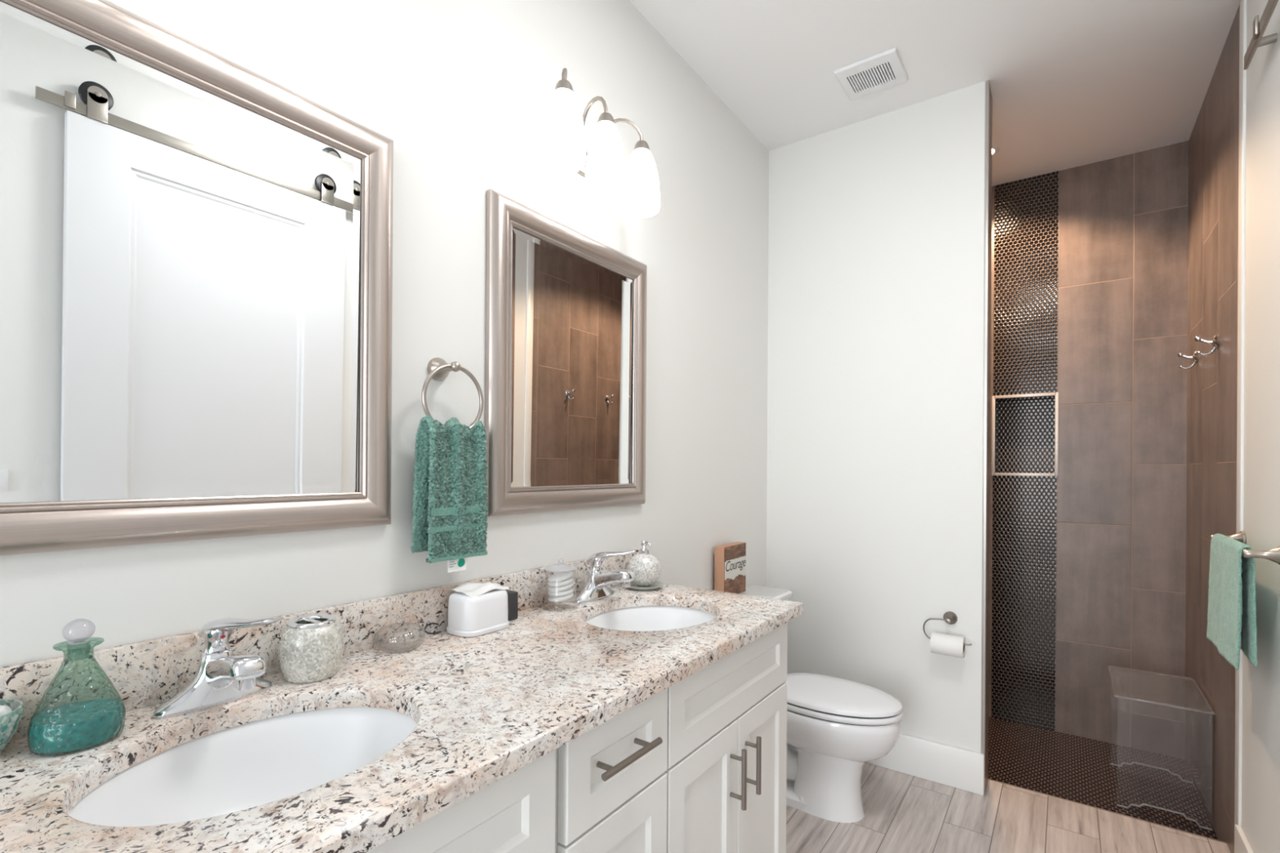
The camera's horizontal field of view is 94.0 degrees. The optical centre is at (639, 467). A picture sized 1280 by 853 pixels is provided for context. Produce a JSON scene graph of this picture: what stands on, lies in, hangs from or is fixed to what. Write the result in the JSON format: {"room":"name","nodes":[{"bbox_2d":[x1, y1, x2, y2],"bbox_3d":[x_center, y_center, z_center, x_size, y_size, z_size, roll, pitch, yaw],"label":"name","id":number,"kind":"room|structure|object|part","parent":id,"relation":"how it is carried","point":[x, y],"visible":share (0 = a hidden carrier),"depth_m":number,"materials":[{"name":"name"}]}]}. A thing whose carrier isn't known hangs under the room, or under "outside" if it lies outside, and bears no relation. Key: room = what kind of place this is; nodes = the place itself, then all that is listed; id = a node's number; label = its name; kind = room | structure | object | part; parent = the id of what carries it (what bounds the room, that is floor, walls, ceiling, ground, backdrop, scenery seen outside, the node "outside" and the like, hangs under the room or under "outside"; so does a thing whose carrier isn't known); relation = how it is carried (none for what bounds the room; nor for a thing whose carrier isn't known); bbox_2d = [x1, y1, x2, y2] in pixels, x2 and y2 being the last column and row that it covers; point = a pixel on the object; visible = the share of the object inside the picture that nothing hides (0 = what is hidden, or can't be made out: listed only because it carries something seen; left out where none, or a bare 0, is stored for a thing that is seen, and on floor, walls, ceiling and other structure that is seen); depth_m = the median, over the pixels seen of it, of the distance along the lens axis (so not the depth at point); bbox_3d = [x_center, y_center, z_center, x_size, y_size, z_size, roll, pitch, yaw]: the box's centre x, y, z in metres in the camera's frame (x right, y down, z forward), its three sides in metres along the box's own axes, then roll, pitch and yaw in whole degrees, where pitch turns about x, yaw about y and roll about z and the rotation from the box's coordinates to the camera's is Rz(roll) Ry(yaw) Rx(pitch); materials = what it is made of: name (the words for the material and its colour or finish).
{"room":"bathroom","nodes":[
{"label":"bathroom","id":0,"kind":"room"},
{"bbox_2d":[0,0,768,667],"bbox_3d":[-0.672,-0.131,1.188,0.120,2.814,4.552,0,0,36],"label":"wall","id":1,"kind":"structure","parent":0,"point":[462,91],"depth_m":1.48,"materials":[{"name":"white paint"}]},
{"bbox_2d":[0,0,393,555],"bbox_3d":[-0.718,-0.287,0.989,0.034,0.812,0.670,0,0,36],"label":"mirror","id":2,"kind":"object","parent":1,"relation":"attached to","point":[196,248],"visible":1,"depth_m":0.96,"materials":[{"name":"beige metal"}]},
{"bbox_2d":[0,549,639,742],"bbox_3d":[-0.466,0.324,1.359,0.020,0.099,1.582,0,0,36],"label":"backsplash","id":3,"kind":"structure","parent":1,"relation":"attached to","point":[144,673],"depth_m":0.97,"materials":[{"name":"stone"}]},
{"bbox_2d":[421,357,483,430],"bbox_3d":[-0.435,-0.161,1.349,0.077,0.180,0.164,0,0,36],"label":"towel ring","id":4,"kind":"object","parent":1,"relation":"attached to","point":[438,369],"visible":0.91,"depth_m":1.35,"materials":[{"name":"silver metal"}]},
{"bbox_2d":[484,188,646,516],"bbox_3d":[-0.176,-0.282,1.747,0.034,0.810,0.671,0,0,36],"label":"mirror","id":5,"kind":"object","parent":1,"relation":"attached to","point":[566,336],"visible":0.99,"depth_m":1.68,"materials":[{"name":"beige metal"}]},
{"bbox_3d":[-0.180,-0.282,1.750,0.005,0.671,0.532,0,0,36],"label":"glass","id":6,"kind":"part","parent":5,"relation":"part of","materials":[{"name":"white mirror"}]},
{"bbox_2d":[541,67,660,217],"bbox_3d":[-0.123,-0.914,1.689,0.182,0.270,0.457,0,0,36],"label":"vanity light","id":7,"kind":"object","parent":1,"relation":"attached to","point":[563,147],"visible":1,"depth_m":1.62,"materials":[{"name":"white glass"}]},
{"bbox_3d":[-0.195,-0.869,1.529,0.113,0.180,0.113,0,0,36],"label":"lamp shade","id":8,"kind":"part","parent":7,"relation":"part of","materials":[{"name":"white glass"}]},
{"bbox_3d":[-0.198,-0.976,1.613,0.027,0.145,0.177,0,0,-7],"label":"arm","id":9,"kind":"part","parent":7,"relation":"part of","materials":[{"name":"silver metal"}]},
{"bbox_3d":[-0.141,-0.976,1.702,0.124,0.146,0.010,0,0,36],"label":"arm","id":10,"kind":"part","parent":7,"relation":"part of","materials":[{"name":"silver metal"}]},
{"bbox_3d":[-0.095,-0.869,1.669,0.113,0.180,0.113,0,0,36],"label":"lamp shade","id":11,"kind":"part","parent":7,"relation":"part of","materials":[{"name":"white glass"}]},
{"bbox_3d":[-0.075,-0.975,1.785,0.177,0.145,0.027,0,0,-12],"label":"arm","id":12,"kind":"part","parent":7,"relation":"part of","materials":[{"name":"silver metal"}]},
{"bbox_3d":[0.005,-0.868,1.809,0.113,0.180,0.113,0,0,36],"label":"lamp shade","id":13,"kind":"part","parent":7,"relation":"part of","materials":[{"name":"white glass"}]},
{"bbox_2d":[410,414,488,572],"bbox_3d":[-0.423,0.059,1.332,0.069,0.344,0.169,0,0,36],"label":"hand towel","id":14,"kind":"object","parent":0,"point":[450,508],"visible":1,"depth_m":1.31,"materials":[{"name":"green fabric"}]},
{"bbox_2d":[457,558,465,567],"bbox_3d":[-0.401,0.214,1.339,0.001,0.020,0.020,0,0,36],"label":"print","id":15,"kind":"object","parent":14,"relation":"on","point":[461,562],"depth_m":1.34,"materials":[{"name":"teal paper"}]},
{"bbox_2d":[766,81,985,753],"bbox_3d":[1.027,-0.120,2.676,0.916,2.814,0.135,0,0,36],"label":"wall partition","id":16,"kind":"structure","parent":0,"point":[876,224],"depth_m":2.57,"materials":[{"name":"white paint"}]},
{"bbox_2d":[866,733,984,795],"bbox_3d":[0.977,1.206,2.613,0.922,0.160,0.016,0,0,36],"label":"baseboard","id":17,"kind":"structure","parent":16,"relation":"attached to","point":[962,769],"depth_m":2.43,"materials":[{"name":"white paint"}]},
{"bbox_2d":[922,611,972,645],"bbox_3d":[1.238,0.641,2.398,0.177,0.113,0.066,0,0,36],"label":"toilet paper holder","id":18,"kind":"object","parent":16,"relation":"attached to","point":[949,617],"visible":0.94,"depth_m":2.40,"materials":[{"name":"silver metal"}]},
{"bbox_2d":[929,631,965,657],"bbox_3d":[1.225,0.707,2.376,0.115,0.081,0.081,0,0,36],"label":"toilet paper roll","id":19,"kind":"object","parent":18,"relation":"hanging from","point":[940,643],"visible":0.99,"depth_m":2.35,"materials":[{"name":"white paper"}]},
{"bbox_2d":[981,80,989,794],"bbox_3d":[1.364,-0.118,2.359,0.014,2.814,0.013,0,0,36],"label":"trim","id":20,"kind":"structure","parent":16,"relation":"attached to","point":[987,82],"depth_m":2.35,"materials":[{"name":"silver metal"}]},
{"bbox_2d":[985,85,992,788],"bbox_3d":[1.035,-0.090,2.683,0.922,2.874,0.134,0,0,36],"label":"tile","id":21,"kind":"structure","parent":16,"relation":"attached to","point":[990,94],"depth_m":2.42,"materials":[{"name":"tile"}]},
{"bbox_2d":[628,0,1239,186],"bbox_3d":[0.537,-1.581,0.947,2.354,0.100,5.554,0,0,36],"label":"ceiling","id":22,"kind":"structure","parent":0,"point":[1073,83],"depth_m":2.24,"materials":[{"name":"white paint"}]},
{"bbox_2d":[833,47,908,100],"bbox_3d":[0.901,-1.520,2.323,0.225,0.015,0.212,0,0,36],"label":"ceiling vent","id":23,"kind":"object","parent":22,"relation":"in","point":[883,70],"visible":1,"depth_m":2.30,"materials":[{"name":"white plastic"}]},
{"bbox_2d":[991,145,999,156],"bbox_3d":[1.662,-1.519,2.887,0.132,0.006,0.132,0,0,36],"label":"recessed light","id":24,"kind":"object","parent":22,"relation":"in","point":[995,149],"visible":0.2,"depth_m":2.86,"materials":[{"name":"white plastic"}]},
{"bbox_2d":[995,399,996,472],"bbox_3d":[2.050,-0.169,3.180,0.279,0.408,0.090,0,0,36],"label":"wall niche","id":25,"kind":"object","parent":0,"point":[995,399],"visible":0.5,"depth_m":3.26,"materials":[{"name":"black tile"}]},
{"bbox_2d":[786,747,1231,852],"bbox_3d":[0.228,1.331,0.539,2.354,0.100,4.552,0,0,36],"label":"floor","id":26,"kind":"structure","parent":0,"point":[904,813],"depth_m":2.14,"materials":[{"name":"brown wood"}]},
{"bbox_2d":[365,749,555,852],"bbox_3d":[-0.512,0.840,0.810,0.586,0.873,0.609,0,0,36],"label":"base cabinet","id":27,"kind":"object","parent":26,"relation":"on","point":[515,813],"visible":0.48,"depth_m":0.82,"materials":[{"name":"white paint"}]},
{"bbox_2d":[555,688,667,852],"bbox_3d":[-0.242,0.842,1.188,0.586,0.873,0.309,0,0,36],"label":"base cabinet","id":28,"kind":"object","parent":26,"relation":"on","point":[611,780],"visible":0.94,"depth_m":1.03,"materials":[{"name":"white paint"}]},
{"bbox_3d":[-0.039,0.736,1.054,0.020,0.278,0.289,0,0,36],"label":"drawer","id":29,"kind":"part","parent":28,"relation":"part of","materials":[{"name":"white paint"}]},
{"bbox_3d":[-0.022,0.494,1.024,0.041,0.012,0.160,0,0,36],"label":"handle","id":30,"kind":"part","parent":28,"relation":"part of","materials":[{"name":"silver metal"}]},
{"bbox_2d":[664,622,787,852],"bbox_3d":[0.027,0.844,1.565,0.586,0.873,0.613,0,0,36],"label":"base cabinet","id":31,"kind":"object","parent":26,"relation":"on","point":[726,771],"visible":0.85,"depth_m":1.38,"materials":[{"name":"white paint"}]},
{"bbox_2d":[0,549,803,852],"bbox_3d":[-0.238,0.341,1.196,0.580,0.130,1.582,0,0,36],"label":"countertop","id":32,"kind":"structure","parent":31,"relation":"on","point":[485,708],"depth_m":0.92,"materials":[{"name":"stone"}]},
{"bbox_2d":[0,698,24,753],"bbox_3d":[-0.847,0.340,0.748,0.104,0.060,0.104,0,0,36],"label":"bowl","id":33,"kind":"object","parent":32,"relation":"on","point":[10,722],"visible":0.98,"depth_m":0.76,"materials":[{"name":"teal glass"}]},
{"bbox_2d":[0,705,12,715],"bbox_3d":[-0.830,0.324,0.768,0.033,0.035,0.033,0,0,-1],"label":"ball","id":34,"kind":"object","parent":33,"relation":"in","point":[4,709],"visible":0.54,"depth_m":0.77,"materials":[{"name":"white"}]},
{"bbox_2d":[26,618,125,755],"bbox_3d":[-0.760,0.288,0.808,0.097,0.165,0.097,0,0,36],"label":"decanter","id":35,"kind":"object","parent":32,"relation":"on","point":[68,728],"visible":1,"depth_m":0.79,"materials":[{"name":"teal glass"}]},
{"bbox_2d":[152,616,283,719],"bbox_3d":[-0.630,0.300,0.918,0.158,0.144,0.162,0,0,36],"label":"faucet","id":36,"kind":"object","parent":32,"relation":"on","point":[221,677],"visible":1,"depth_m":0.91,"materials":[{"name":"silver metal"}]},
{"bbox_3d":[-0.620,0.314,0.911,0.132,0.066,0.043,0,0,36],"label":"spout","id":37,"kind":"part","parent":36,"relation":"part of","materials":[{"name":"silver metal"}]},
{"bbox_3d":[-0.624,0.262,0.927,0.151,0.068,0.043,0,0,22],"label":"lever","id":38,"kind":"part","parent":36,"relation":"part of","materials":[{"name":"silver metal"}]},
{"bbox_2d":[68,706,417,826],"bbox_3d":[-0.506,0.486,0.814,0.370,0.164,0.447,0,0,36],"label":"sink","id":39,"kind":"object","parent":32,"relation":"in","point":[250,765],"visible":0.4,"depth_m":0.93,"materials":[{"name":"white ceramic"}]},
{"bbox_2d":[278,613,343,684],"bbox_3d":[-0.585,0.321,1.063,0.102,0.102,0.102,0,0,36],"label":"toothbrush holder","id":40,"kind":"object","parent":32,"relation":"on","point":[311,646],"visible":1,"depth_m":1.03,"materials":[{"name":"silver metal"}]},
{"bbox_3d":[-0.584,0.275,1.063,0.076,0.009,0.076,0,0,36],"label":"lid","id":41,"kind":"part","parent":40,"relation":"part of","materials":[{"name":"silver metal"}]},
{"bbox_2d":[373,617,425,653],"bbox_3d":[-0.493,0.342,1.226,0.098,0.062,0.098,0,0,36],"label":"dish","id":42,"kind":"object","parent":32,"relation":"on","point":[402,650],"visible":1,"depth_m":1.21,"materials":[{"name":"clear glass"}]},
{"bbox_3d":[-0.493,0.330,1.226,0.098,0.037,0.098,0,0,36],"label":"lid","id":43,"kind":"part","parent":42,"relation":"part of","materials":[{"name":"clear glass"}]},
{"bbox_2d":[373,635,425,653],"bbox_3d":[-0.493,0.361,1.226,0.098,0.024,0.098,0,0,36],"label":"bowl","id":44,"kind":"object","parent":42,"relation":"on","point":[402,650],"depth_m":1.21,"materials":[{"name":"clear glass"}]},
{"bbox_2d":[423,622,440,634],"bbox_3d":[-0.461,0.359,1.329,0.019,0.025,0.039,0,0,36],"label":"power cord","id":45,"kind":"object","parent":32,"relation":"on","point":[426,632],"visible":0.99,"depth_m":1.32,"materials":[{"name":"black plastic"}]},
{"bbox_2d":[446,589,509,637],"bbox_3d":[-0.372,0.329,1.376,0.100,0.088,0.136,0,0,36],"label":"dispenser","id":46,"kind":"object","parent":32,"relation":"on","point":[486,613],"visible":0.86,"depth_m":1.33,"materials":[{"name":"white plastic"}]},
{"bbox_2d":[450,582,509,597],"bbox_3d":[-0.370,0.278,1.384,0.076,0.019,0.112,0,0,36],"label":"tissue","id":47,"kind":"object","parent":46,"relation":"on","point":[470,589],"visible":1,"depth_m":1.37,"materials":[{"name":"white paper"}]},
{"bbox_2d":[505,589,518,621],"bbox_3d":[-0.331,0.340,1.465,0.046,0.068,0.046,0,0,36],"label":"box","id":48,"kind":"object","parent":32,"relation":"on","point":[512,595],"visible":0.36,"depth_m":1.46,"materials":[{"name":"grey plastic"}]},
{"bbox_2d":[542,564,577,607],"bbox_3d":[-0.211,0.308,1.587,0.091,0.132,0.091,0,0,36],"label":"glass jar","id":49,"kind":"object","parent":32,"relation":"on","point":[555,564],"visible":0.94,"depth_m":1.59,"materials":[{"name":"clear glass"}]},
{"bbox_2d":[547,592,573,602],"bbox_3d":[-0.211,0.344,1.587,0.069,0.020,0.068,0,0,36],"label":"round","id":50,"kind":"object","parent":49,"relation":"in","point":[550,598],"visible":0.69,"depth_m":1.56,"materials":[{"name":"white"}]},
{"bbox_2d":[547,587,573,596],"bbox_3d":[-0.211,0.331,1.587,0.069,0.017,0.069,0,0,36],"label":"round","id":51,"kind":"object","parent":50,"relation":"on","point":[569,591],"visible":0.67,"depth_m":1.56,"materials":[{"name":"white"}]},
{"bbox_2d":[547,582,573,591],"bbox_3d":[-0.211,0.318,1.587,0.068,0.021,0.068,0,0,36],"label":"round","id":52,"kind":"object","parent":51,"relation":"on","point":[558,588],"visible":0.68,"depth_m":1.56,"materials":[{"name":"white"}]},
{"bbox_2d":[547,577,573,586],"bbox_3d":[-0.211,0.305,1.587,0.069,0.020,0.068,0,0,36],"label":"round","id":53,"kind":"object","parent":52,"relation":"on","point":[571,580],"visible":0.71,"depth_m":1.56,"materials":[{"name":"white"}]},
{"bbox_2d":[547,571,573,582],"bbox_3d":[-0.211,0.291,1.587,0.068,0.022,0.068,0,0,36],"label":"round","id":54,"kind":"object","parent":53,"relation":"on","point":[561,576],"visible":1,"depth_m":1.57,"materials":[{"name":"white"}]},
{"bbox_2d":[573,550,639,603],"bbox_3d":[-0.086,0.303,1.680,0.158,0.144,0.162,0,0,36],"label":"faucet","id":55,"kind":"object","parent":32,"relation":"on","point":[596,588],"visible":1,"depth_m":1.68,"materials":[{"name":"silver metal"}]},
{"bbox_3d":[-0.080,0.265,1.689,0.151,0.068,0.043,0,0,22],"label":"lever","id":56,"kind":"part","parent":55,"relation":"part of","materials":[{"name":"silver metal"}]},
{"bbox_3d":[-0.076,0.318,1.673,0.132,0.066,0.043,0,0,36],"label":"spout","id":57,"kind":"part","parent":55,"relation":"part of","materials":[{"name":"silver metal"}]},
{"bbox_2d":[629,581,664,590],"bbox_3d":[0.013,0.369,1.859,0.125,0.014,0.125,0,0,36],"label":"soap dish","id":58,"kind":"object","parent":32,"relation":"on","point":[657,584],"visible":0.64,"depth_m":1.84,"materials":[{"name":"grey ceramic"}]},
{"bbox_2d":[627,540,661,586],"bbox_3d":[0.013,0.299,1.859,0.105,0.139,0.105,0,0,36],"label":"soap dispenser","id":59,"kind":"object","parent":58,"relation":"on","point":[646,567],"visible":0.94,"depth_m":1.82,"materials":[{"name":"white glass"}]},
{"bbox_2d":[585,605,716,631],"bbox_3d":[0.030,0.490,1.565,0.370,0.164,0.447,0,0,36],"label":"sink","id":60,"kind":"object","parent":32,"relation":"in","point":[646,618],"visible":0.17,"depth_m":1.73,"materials":[{"name":"white ceramic"}]},
{"bbox_3d":[0.136,0.883,1.299,0.020,0.571,0.303,0,0,36],"label":"door","id":61,"kind":"part","parent":31,"relation":"part of","materials":[{"name":"white paint"}]},
{"bbox_3d":[0.227,0.506,1.424,0.020,0.174,0.609,0,0,36],"label":"drawer","id":62,"kind":"part","parent":31,"relation":"part of","materials":[{"name":"white paint"}]},
{"bbox_3d":[0.226,0.715,1.374,0.041,0.135,0.012,0,0,36],"label":"handle","id":63,"kind":"part","parent":31,"relation":"part of","materials":[{"name":"silver metal"}]},
{"bbox_3d":[0.273,0.715,1.439,0.041,0.135,0.012,0,0,36],"label":"handle","id":64,"kind":"part","parent":31,"relation":"part of","materials":[{"name":"silver metal"}]},
{"bbox_3d":[0.313,0.884,1.548,0.020,0.571,0.303,0,0,36],"label":"door","id":65,"kind":"part","parent":31,"relation":"part of","materials":[{"name":"white paint"}]},
{"bbox_2d":[739,585,903,822],"bbox_3d":[0.645,0.909,2.322,0.705,0.750,0.460,0,0,36],"label":"toilet","id":66,"kind":"object","parent":26,"relation":"on","point":[836,726],"visible":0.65,"depth_m":2.17,"materials":[{"name":"white ceramic"}]},
{"bbox_2d":[714,542,746,593],"bbox_3d":[0.379,0.427,2.492,0.045,0.209,0.200,0,0,36],"label":"block sign","id":67,"kind":"object","parent":66,"relation":"on","point":[730,559],"visible":1,"depth_m":2.45,"materials":[{"name":"brown wood"}]},
{"bbox_3d":[0.449,0.546,2.464,0.216,0.028,0.460,0,0,36],"label":"tank lid","id":68,"kind":"part","parent":66,"relation":"part of","materials":[{"name":"white ceramic"}]},
{"bbox_3d":[0.735,0.857,2.258,0.478,0.024,0.340,0,0,36],"label":"lid","id":69,"kind":"part","parent":66,"relation":"part of","materials":[{"name":"white plastic"}]},
{"bbox_3d":[0.736,0.884,2.257,0.481,0.020,0.347,0,0,36],"label":"seat","id":70,"kind":"part","parent":66,"relation":"part of","materials":[{"name":"white plastic"}]},
{"bbox_2d":[988,141,1188,759],"bbox_3d":[1.911,-0.085,3.297,1.634,2.874,0.121,0,0,36],"label":"wall","id":71,"kind":"structure","parent":0,"point":[1123,220],"depth_m":2.98,"materials":[{"name":"brown tile"}]},
{"bbox_2d":[991,392,1058,476],"bbox_3d":[2.026,-0.169,3.146,0.295,0.430,0.018,0,0,36],"label":"trim","id":72,"kind":"structure","parent":71,"relation":"attached to","point":[1055,394],"depth_m":3.13,"materials":[{"name":"silver metal"}]},
{"bbox_2d":[987,716,1217,839],"bbox_3d":[1.646,1.401,2.939,1.874,0.100,1.002,0,0,36],"label":"floor","id":73,"kind":"structure","parent":0,"point":[1072,767],"depth_m":2.63,"materials":[{"name":"brown tile"}]},
{"bbox_2d":[1107,665,1214,820],"bbox_3d":[2.137,1.131,2.475,0.294,0.446,0.449,0,0,36],"label":"stool","id":74,"kind":"object","parent":73,"relation":"on","point":[1206,714],"visible":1,"depth_m":2.40,"materials":[{"name":"clear"}]},
{"bbox_3d":[2.021,1.135,2.306,0.278,0.435,0.009,0,0,36],"label":"panel","id":75,"kind":"part","parent":74,"relation":"part of","materials":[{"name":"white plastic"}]},
{"bbox_3d":[2.139,0.913,2.474,0.288,0.009,0.444,0,0,36],"label":"panel","id":76,"kind":"part","parent":74,"relation":"part of","materials":[{"name":"clear plastic"}]},
{"bbox_3d":[2.250,1.107,2.394,0.009,0.376,0.399,0,0,36],"label":"panel","id":77,"kind":"part","parent":74,"relation":"part of","materials":[{"name":"clear plastic"}]},
{"bbox_2d":[987,778,1226,843],"bbox_3d":[1.730,1.321,2.262,0.712,0.061,0.010,0,0,36],"label":"trim","id":78,"kind":"structure","parent":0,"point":[988,779],"depth_m":2.23,"materials":[{"name":"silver metal"}]},
{"bbox_2d":[1184,0,1279,852],"bbox_3d":[1.046,-0.090,0.577,0.120,2.874,5.554,0,0,36],"label":"wall","id":79,"kind":"structure","parent":0,"point":[1214,140],"depth_m":1.99,"materials":[{"name":"brown tile"}]},
{"bbox_2d":[1177,351,1198,369],"bbox_3d":[2.364,-0.461,2.578,0.065,0.078,0.054,0,0,36],"label":"robe hook","id":80,"kind":"object","parent":79,"relation":"attached to","point":[1194,357],"visible":0.99,"depth_m":2.57,"materials":[{"name":"silver metal"}]},
{"bbox_2d":[1194,333,1219,355],"bbox_3d":[2.114,-0.455,2.228,0.065,0.078,0.054,0,0,36],"label":"robe hook","id":81,"kind":"object","parent":79,"relation":"attached to","point":[1215,341],"visible":1,"depth_m":2.22,"materials":[{"name":"silver metal"}]},
{"bbox_2d":[1234,0,1246,826],"bbox_3d":[1.924,-0.115,1.911,0.010,2.814,0.055,0,0,36],"label":"trim","id":82,"kind":"structure","parent":79,"relation":"attached to","point":[1242,18],"depth_m":1.90,"materials":[{"name":"white paint"}]},
{"bbox_2d":[1234,824,1253,852],"bbox_3d":[0.748,1.205,0.287,0.016,0.160,3.945,0,0,36],"label":"baseboard","id":83,"kind":"structure","parent":79,"relation":"attached to","point":[1242,845],"depth_m":1.84,"materials":[{"name":"white paint"}]},
{"bbox_2d":[1210,531,1279,564],"bbox_3d":[1.742,0.227,1.723,0.076,0.054,0.484,0,0,36],"label":"towel bar","id":84,"kind":"object","parent":79,"relation":"attached to","point":[1273,554],"visible":0.7,"depth_m":1.55,"materials":[{"name":"silver metal"}]},
{"bbox_3d":[1.866,0.228,1.898,0.076,0.054,0.054,0,0,36],"label":"post","id":85,"kind":"part","parent":84,"relation":"part of","materials":[{"name":"silver metal"}]},
{"bbox_2d":[1206,533,1257,670],"bbox_3d":[1.724,0.377,1.741,0.058,0.340,0.393,0,0,36],"label":"towel","id":86,"kind":"object","parent":84,"relation":"hanging from","point":[1232,609],"visible":1,"depth_m":1.66,"materials":[{"name":"green fabric"}]},
{"bbox_3d":[1.617,0.226,1.548,0.076,0.054,0.054,0,0,36],"label":"post","id":87,"kind":"part","parent":84,"relation":"part of","materials":[{"name":"silver metal"}]},
{"bbox_2d":[1244,0,1278,70],"bbox_3d":[1.182,-1.175,0.904,0.054,0.056,1.973,0,0,36],"label":"door track","id":88,"kind":"object","parent":79,"relation":"attached to","point":[1259,28],"visible":1,"depth_m":1.59,"materials":[{"name":"silver metal"}]}
]}

